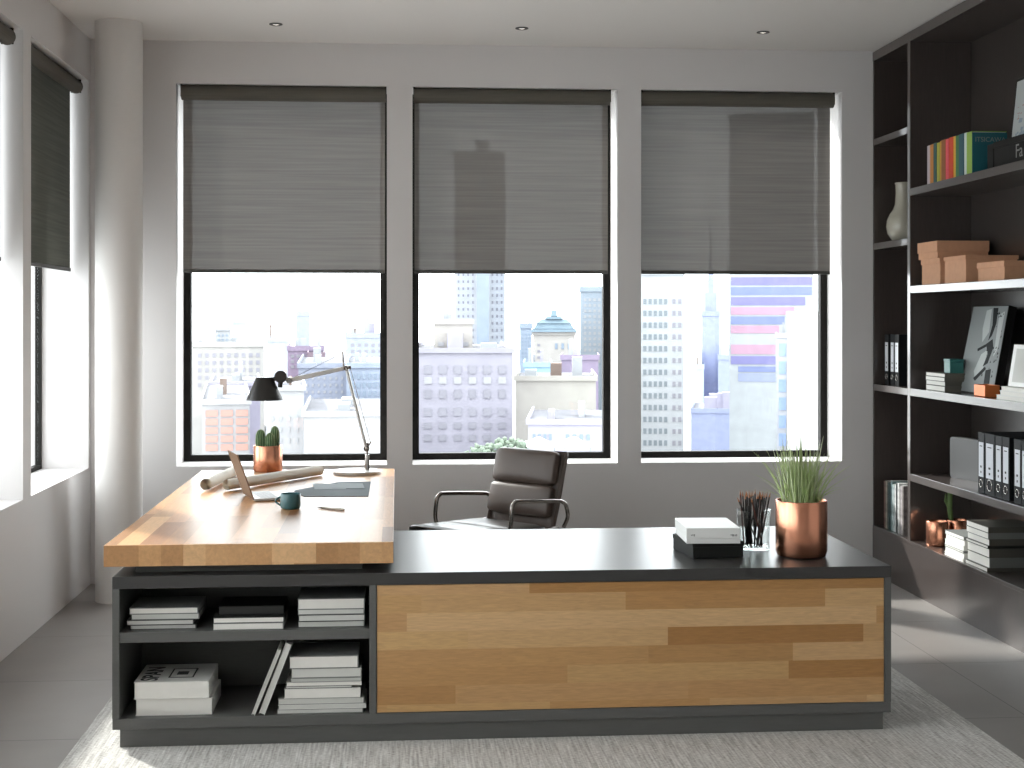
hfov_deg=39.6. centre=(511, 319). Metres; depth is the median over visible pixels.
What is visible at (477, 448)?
tree
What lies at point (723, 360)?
building
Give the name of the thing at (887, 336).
ring binder
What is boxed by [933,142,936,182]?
book
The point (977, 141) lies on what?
book
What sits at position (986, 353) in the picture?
canvas artwork
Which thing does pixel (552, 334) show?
building
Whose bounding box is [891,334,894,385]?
ring binder
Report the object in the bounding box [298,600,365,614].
book
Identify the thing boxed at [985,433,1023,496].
ring binder
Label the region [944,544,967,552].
magazine
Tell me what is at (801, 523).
pot
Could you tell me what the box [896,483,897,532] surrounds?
magazine
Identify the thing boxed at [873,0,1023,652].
bookcase
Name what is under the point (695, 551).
storage box
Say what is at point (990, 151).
book
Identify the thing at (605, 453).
window
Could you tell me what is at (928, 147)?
book
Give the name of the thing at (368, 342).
building
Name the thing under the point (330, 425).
building
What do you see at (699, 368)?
building
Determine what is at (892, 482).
magazine
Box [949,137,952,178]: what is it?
book
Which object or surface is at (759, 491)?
pencil
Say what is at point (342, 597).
book
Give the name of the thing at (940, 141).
book
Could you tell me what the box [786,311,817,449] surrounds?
building
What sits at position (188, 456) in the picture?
window
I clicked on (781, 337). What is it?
building
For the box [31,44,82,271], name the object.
roller blind
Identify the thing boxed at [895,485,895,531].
magazine
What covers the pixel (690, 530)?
storage box
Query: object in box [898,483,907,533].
magazine
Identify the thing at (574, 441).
tent
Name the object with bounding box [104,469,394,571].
wooden desk
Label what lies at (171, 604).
book
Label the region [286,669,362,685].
book
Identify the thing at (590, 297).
building
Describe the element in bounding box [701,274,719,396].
building
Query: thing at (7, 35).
roller blind
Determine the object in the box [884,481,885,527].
magazine
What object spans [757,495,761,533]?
pencil
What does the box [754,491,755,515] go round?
pencil
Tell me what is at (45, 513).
wall
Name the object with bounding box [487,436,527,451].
tree
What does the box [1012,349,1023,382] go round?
print
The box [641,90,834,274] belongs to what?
roller blind
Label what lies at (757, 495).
pencil
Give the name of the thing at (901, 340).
ring binder
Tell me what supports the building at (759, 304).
on the ground at (690, 356)
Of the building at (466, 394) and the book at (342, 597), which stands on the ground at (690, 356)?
the building at (466, 394)
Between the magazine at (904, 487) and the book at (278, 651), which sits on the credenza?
the book at (278, 651)
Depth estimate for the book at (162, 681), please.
5.35 m
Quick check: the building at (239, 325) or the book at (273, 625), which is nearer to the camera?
the book at (273, 625)
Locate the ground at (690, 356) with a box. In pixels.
[264,349,727,450]
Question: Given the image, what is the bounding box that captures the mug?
[275,492,300,509]
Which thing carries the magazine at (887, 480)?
on the bookcase at (956, 73)
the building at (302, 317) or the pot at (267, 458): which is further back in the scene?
the building at (302, 317)
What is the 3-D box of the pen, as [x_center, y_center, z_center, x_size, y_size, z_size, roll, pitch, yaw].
[-0.804,0.834,6.298,0.157,0.011,0.009,0,0,34]
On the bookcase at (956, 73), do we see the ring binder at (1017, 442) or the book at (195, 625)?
the ring binder at (1017, 442)
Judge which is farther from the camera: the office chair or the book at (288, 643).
the office chair
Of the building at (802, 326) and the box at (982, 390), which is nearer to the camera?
the box at (982, 390)
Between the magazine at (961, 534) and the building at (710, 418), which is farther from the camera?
the building at (710, 418)
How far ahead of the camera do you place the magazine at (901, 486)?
8.57 m
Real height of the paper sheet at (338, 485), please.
0.001 m
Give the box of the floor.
[0,583,1023,767]
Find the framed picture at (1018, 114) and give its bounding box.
[1011,77,1023,136]
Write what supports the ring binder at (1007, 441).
on the bookcase at (956, 73)
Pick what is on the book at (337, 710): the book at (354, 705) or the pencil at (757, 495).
the book at (354, 705)
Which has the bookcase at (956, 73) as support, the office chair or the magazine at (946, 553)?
the magazine at (946, 553)
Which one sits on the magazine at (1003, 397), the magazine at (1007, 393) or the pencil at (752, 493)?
the magazine at (1007, 393)
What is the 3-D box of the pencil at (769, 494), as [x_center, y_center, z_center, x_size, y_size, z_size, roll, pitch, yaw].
[1.048,0.826,5.897,0.047,0.225,0.006,0,0,20]
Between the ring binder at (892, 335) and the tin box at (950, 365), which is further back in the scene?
the ring binder at (892, 335)
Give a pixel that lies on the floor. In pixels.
(55, 683)
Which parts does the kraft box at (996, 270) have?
lid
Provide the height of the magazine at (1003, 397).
0.022 m
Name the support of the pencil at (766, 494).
in the glass tumbler
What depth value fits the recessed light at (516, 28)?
8.27 m
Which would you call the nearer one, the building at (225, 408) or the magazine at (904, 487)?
the magazine at (904, 487)
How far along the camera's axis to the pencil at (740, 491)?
5.92 m
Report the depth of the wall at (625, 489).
8.87 m
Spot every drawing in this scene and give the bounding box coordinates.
[200,466,236,489]
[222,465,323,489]
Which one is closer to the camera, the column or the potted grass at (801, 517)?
the potted grass at (801, 517)
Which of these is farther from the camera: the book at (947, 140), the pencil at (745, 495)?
the book at (947, 140)
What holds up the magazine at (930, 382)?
on the magazine at (928, 387)
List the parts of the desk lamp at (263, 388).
lamp shade, arm, arm rod, stem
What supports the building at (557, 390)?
on the ground at (690, 356)
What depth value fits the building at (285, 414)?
61.43 m
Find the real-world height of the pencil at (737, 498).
0.204 m
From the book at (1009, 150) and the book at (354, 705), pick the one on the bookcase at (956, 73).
the book at (1009, 150)
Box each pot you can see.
[253,444,282,472]
[775,497,827,558]
[926,519,947,546]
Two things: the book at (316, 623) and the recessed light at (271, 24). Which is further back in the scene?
the recessed light at (271, 24)
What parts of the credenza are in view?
panel, divider panel, panel, panel, panel, panel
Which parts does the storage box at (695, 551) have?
lid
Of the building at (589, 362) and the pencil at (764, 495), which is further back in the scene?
the building at (589, 362)
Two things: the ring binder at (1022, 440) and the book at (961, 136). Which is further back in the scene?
the book at (961, 136)
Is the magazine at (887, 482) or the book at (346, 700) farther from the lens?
the magazine at (887, 482)
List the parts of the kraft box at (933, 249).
lid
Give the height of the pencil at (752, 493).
0.226 m
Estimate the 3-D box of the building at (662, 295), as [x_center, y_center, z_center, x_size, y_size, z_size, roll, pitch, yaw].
[16.015,13.320,156.477,5.382,36.560,30.150,0,0,6]
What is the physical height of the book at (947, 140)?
0.229 m
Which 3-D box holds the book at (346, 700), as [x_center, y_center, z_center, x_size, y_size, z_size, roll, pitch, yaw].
[-0.729,1.438,5.478,0.323,0.024,0.222,0,0,-5]
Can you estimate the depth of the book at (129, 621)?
5.35 m
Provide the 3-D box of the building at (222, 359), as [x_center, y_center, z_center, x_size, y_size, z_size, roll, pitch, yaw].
[-27.518,16.494,138.022,6.070,30.212,40.150,0,0,-11]
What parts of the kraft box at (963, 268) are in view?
lid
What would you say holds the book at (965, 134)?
on the bookcase at (956, 73)
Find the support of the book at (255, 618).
on the book at (273, 625)
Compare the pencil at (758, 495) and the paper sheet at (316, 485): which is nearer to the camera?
the pencil at (758, 495)
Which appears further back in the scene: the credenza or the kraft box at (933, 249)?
the kraft box at (933, 249)
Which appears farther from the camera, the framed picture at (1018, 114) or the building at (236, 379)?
the building at (236, 379)
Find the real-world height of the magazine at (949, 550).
0.030 m
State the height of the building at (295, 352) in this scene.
29.210 m
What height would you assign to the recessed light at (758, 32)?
0.007 m
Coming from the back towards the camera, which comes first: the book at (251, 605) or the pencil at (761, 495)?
the pencil at (761, 495)
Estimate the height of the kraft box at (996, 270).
0.098 m
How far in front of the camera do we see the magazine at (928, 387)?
7.94 m
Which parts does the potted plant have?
stem, pot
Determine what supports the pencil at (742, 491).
in the glass tumbler
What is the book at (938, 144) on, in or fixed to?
on the bookcase at (956, 73)
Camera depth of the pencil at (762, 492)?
5.88 m
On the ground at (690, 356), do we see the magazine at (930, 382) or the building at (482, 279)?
the building at (482, 279)
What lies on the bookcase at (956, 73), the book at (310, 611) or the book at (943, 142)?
the book at (943, 142)
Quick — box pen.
[317,507,344,510]
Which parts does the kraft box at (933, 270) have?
lid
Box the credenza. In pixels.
[112,526,890,746]
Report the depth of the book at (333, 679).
5.37 m
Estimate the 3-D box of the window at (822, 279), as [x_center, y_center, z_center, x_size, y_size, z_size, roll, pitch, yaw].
[1.419,-0.274,9.274,1.283,2.332,0.060,0,0,-5]
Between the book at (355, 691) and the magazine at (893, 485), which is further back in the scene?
the magazine at (893, 485)
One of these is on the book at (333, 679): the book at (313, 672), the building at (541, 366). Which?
the book at (313, 672)
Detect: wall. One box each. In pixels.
[0,0,90,661]
[91,39,872,583]
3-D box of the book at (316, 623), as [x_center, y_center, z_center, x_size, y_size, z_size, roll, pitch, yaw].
[-0.694,1.153,5.501,0.251,0.023,0.222,0,0,-5]
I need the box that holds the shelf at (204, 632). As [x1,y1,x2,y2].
[120,604,368,642]
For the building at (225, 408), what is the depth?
69.12 m
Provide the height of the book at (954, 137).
0.232 m
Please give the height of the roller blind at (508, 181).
1.151 m
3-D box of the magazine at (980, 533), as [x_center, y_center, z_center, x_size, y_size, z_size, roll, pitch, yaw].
[2.568,1.109,7.446,0.278,0.032,0.282,0,0,-5]
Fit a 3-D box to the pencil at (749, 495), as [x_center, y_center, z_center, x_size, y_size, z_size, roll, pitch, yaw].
[0.981,0.825,5.861,0.006,0.226,0.023,0,0,38]
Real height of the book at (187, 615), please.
0.022 m
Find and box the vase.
[886,182,907,240]
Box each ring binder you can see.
[885,334,890,384]
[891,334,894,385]
[895,334,907,385]
[978,432,1023,493]
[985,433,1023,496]
[995,435,1023,498]
[1002,436,1023,500]
[1014,439,1023,504]
[1022,440,1023,504]
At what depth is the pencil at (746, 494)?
5.90 m
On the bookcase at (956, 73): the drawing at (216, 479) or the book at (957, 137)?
the book at (957, 137)
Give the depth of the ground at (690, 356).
707.66 m
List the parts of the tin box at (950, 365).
lid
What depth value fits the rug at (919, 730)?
5.25 m
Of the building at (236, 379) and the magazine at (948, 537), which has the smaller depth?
the magazine at (948, 537)
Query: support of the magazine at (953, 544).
on the magazine at (946, 545)
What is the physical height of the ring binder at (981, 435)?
0.315 m
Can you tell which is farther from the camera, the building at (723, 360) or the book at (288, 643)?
the building at (723, 360)
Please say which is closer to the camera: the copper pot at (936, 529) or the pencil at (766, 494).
the pencil at (766, 494)
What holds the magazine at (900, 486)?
on the bookcase at (956, 73)
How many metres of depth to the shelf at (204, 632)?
5.34 m
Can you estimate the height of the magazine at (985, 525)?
0.030 m
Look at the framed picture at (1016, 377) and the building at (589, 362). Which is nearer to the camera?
the framed picture at (1016, 377)
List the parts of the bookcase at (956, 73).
panel, shelf, shelf, shelf, divider panel, panel, panel, shelf, shelf, shelf, shelf, panel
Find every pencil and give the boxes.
[737,498,759,546]
[740,491,744,545]
[742,491,746,545]
[745,495,747,545]
[745,495,758,544]
[746,494,749,545]
[748,495,751,546]
[750,493,751,522]
[751,498,762,545]
[752,493,755,544]
[753,491,759,543]
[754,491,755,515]
[754,495,757,545]
[756,495,764,547]
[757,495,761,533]
[759,494,766,540]
[760,494,769,545]
[761,492,762,546]
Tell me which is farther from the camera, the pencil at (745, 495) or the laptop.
the laptop
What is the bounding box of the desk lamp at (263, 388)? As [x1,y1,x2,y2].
[246,351,380,475]
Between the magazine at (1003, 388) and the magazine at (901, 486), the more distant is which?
the magazine at (901, 486)
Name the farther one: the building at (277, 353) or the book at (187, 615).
the building at (277, 353)
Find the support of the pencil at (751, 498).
in the glass tumbler
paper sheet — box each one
[313,483,345,488]
[333,483,363,487]
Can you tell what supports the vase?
on the bookcase at (956, 73)
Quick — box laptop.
[227,450,286,500]
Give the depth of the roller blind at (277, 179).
8.79 m
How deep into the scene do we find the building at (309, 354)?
158.71 m
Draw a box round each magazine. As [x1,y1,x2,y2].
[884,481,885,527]
[886,480,907,528]
[887,482,890,528]
[889,483,890,529]
[891,481,907,530]
[892,484,895,531]
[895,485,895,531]
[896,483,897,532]
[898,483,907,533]
[899,486,900,533]
[901,486,901,534]
[902,485,907,535]
[925,376,964,381]
[926,372,964,377]
[926,380,961,385]
[926,384,961,391]
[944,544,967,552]
[944,551,965,561]
[945,529,967,540]
[945,539,967,550]
[946,534,967,545]
[946,547,967,558]
[966,525,1023,538]
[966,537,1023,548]
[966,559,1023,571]
[967,519,1023,532]
[967,532,1023,545]
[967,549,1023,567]
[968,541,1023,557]
[996,394,1023,401]
[999,390,1023,397]
[1001,386,1023,392]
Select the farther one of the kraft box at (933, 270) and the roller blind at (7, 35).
the kraft box at (933, 270)
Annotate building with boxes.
[192,336,264,453]
[200,377,251,453]
[209,361,259,453]
[214,325,231,341]
[231,313,247,339]
[266,371,305,453]
[267,324,290,377]
[287,339,323,376]
[296,311,309,345]
[297,348,348,404]
[301,396,379,452]
[307,336,324,356]
[319,296,333,356]
[345,318,379,358]
[345,353,379,398]
[419,332,514,452]
[433,308,473,347]
[455,274,504,343]
[477,274,488,343]
[514,356,597,440]
[519,312,532,371]
[523,348,551,372]
[526,401,601,450]
[531,310,576,361]
[560,339,599,409]
[579,287,601,409]
[641,274,684,450]
[690,392,728,449]
[695,351,703,402]
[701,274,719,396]
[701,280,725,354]
[718,343,728,392]
[729,274,813,449]
[775,322,786,449]
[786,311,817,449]
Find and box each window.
[31,267,41,472]
[184,100,386,461]
[412,94,609,459]
[641,275,826,457]
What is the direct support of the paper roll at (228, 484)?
on the wooden desk
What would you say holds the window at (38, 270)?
in the wall at (45, 513)
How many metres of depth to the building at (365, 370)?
104.47 m
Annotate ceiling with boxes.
[48,0,964,51]
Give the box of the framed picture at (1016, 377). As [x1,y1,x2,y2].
[1008,344,1023,387]
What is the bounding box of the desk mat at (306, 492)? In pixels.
[295,481,370,496]
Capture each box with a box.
[673,533,743,558]
[675,518,740,543]
[917,241,988,259]
[921,258,944,284]
[944,255,1018,283]
[944,359,963,372]
[974,384,999,396]
[977,261,1023,280]
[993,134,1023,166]
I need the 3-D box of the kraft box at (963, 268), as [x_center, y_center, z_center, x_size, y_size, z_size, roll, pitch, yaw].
[2.560,-0.274,7.769,0.295,0.148,0.305,0,0,-5]
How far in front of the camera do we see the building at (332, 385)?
109.22 m
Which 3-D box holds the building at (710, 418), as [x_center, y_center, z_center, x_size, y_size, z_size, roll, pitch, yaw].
[39.799,22.124,258.570,13.781,18.951,30.150,0,0,9]
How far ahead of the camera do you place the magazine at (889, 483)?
8.78 m
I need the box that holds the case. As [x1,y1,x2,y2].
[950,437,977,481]
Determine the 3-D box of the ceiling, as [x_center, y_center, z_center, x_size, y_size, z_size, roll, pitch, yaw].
[0.325,-1.775,3.733,6.150,0.150,11.190,0,0,-5]
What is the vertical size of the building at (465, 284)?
57.854 m
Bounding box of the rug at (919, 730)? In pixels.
[58,667,1023,767]
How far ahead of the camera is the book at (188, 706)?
5.34 m
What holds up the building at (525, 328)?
on the ground at (690, 356)
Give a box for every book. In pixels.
[126,615,196,625]
[129,596,205,613]
[130,613,203,629]
[131,602,205,619]
[134,663,217,699]
[135,679,220,715]
[213,605,288,622]
[213,613,287,629]
[218,596,287,614]
[251,640,284,715]
[259,640,292,714]
[277,706,362,713]
[278,682,364,704]
[278,688,366,709]
[284,681,361,698]
[285,683,352,688]
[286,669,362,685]
[289,642,359,668]
[290,666,362,682]
[291,654,362,677]
[298,587,365,609]
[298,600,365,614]
[298,603,365,621]
[298,616,365,627]
[927,145,929,183]
[930,144,932,182]
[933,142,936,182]
[937,142,939,181]
[940,141,940,180]
[941,139,945,180]
[946,139,948,178]
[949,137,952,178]
[953,136,955,177]
[956,135,958,176]
[959,133,963,175]
[964,132,967,174]
[967,131,1006,173]
[987,144,993,168]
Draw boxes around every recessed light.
[269,23,282,25]
[515,27,527,29]
[757,31,769,33]
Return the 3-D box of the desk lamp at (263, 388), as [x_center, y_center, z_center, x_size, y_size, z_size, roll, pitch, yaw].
[-1.081,0.506,7.750,0.728,0.668,0.260,0,0,-5]
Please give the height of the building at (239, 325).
33.604 m
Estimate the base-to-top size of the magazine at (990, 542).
0.034 m
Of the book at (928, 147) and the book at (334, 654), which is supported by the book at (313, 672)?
the book at (334, 654)
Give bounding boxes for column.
[95,18,142,603]
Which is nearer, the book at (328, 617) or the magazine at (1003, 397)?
the book at (328, 617)
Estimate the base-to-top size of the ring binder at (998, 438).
0.315 m
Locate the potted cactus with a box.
[253,426,282,472]
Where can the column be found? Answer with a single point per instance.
(118, 41)
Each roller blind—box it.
[0,21,15,260]
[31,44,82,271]
[180,84,386,272]
[413,87,610,273]
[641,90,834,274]
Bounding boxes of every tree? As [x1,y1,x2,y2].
[465,443,494,451]
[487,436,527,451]
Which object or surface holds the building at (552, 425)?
on the ground at (690, 356)
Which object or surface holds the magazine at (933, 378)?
on the magazine at (930, 382)
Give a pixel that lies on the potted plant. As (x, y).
(953, 523)
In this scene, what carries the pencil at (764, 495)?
in the glass tumbler
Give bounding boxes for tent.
[525,437,555,450]
[557,436,591,450]
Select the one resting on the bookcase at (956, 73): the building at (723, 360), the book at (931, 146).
the book at (931, 146)
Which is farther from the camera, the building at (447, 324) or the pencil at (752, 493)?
the building at (447, 324)
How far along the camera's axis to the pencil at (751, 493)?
5.88 m
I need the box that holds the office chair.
[407,447,569,530]
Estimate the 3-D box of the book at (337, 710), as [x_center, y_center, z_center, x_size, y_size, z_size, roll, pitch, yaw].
[-0.733,1.476,5.477,0.323,0.017,0.224,0,0,-5]
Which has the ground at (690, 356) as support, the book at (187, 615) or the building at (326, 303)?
the building at (326, 303)
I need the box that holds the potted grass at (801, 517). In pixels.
[758,429,851,558]
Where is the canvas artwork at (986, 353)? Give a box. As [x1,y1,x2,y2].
[961,305,1016,392]
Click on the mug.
(288, 500)
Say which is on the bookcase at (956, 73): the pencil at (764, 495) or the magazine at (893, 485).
the magazine at (893, 485)
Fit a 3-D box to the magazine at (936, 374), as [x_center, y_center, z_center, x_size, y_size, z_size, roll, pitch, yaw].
[2.538,0.310,8.092,0.270,0.022,0.286,0,0,-5]
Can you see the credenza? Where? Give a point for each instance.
(494, 633)
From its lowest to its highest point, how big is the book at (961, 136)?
0.231 m

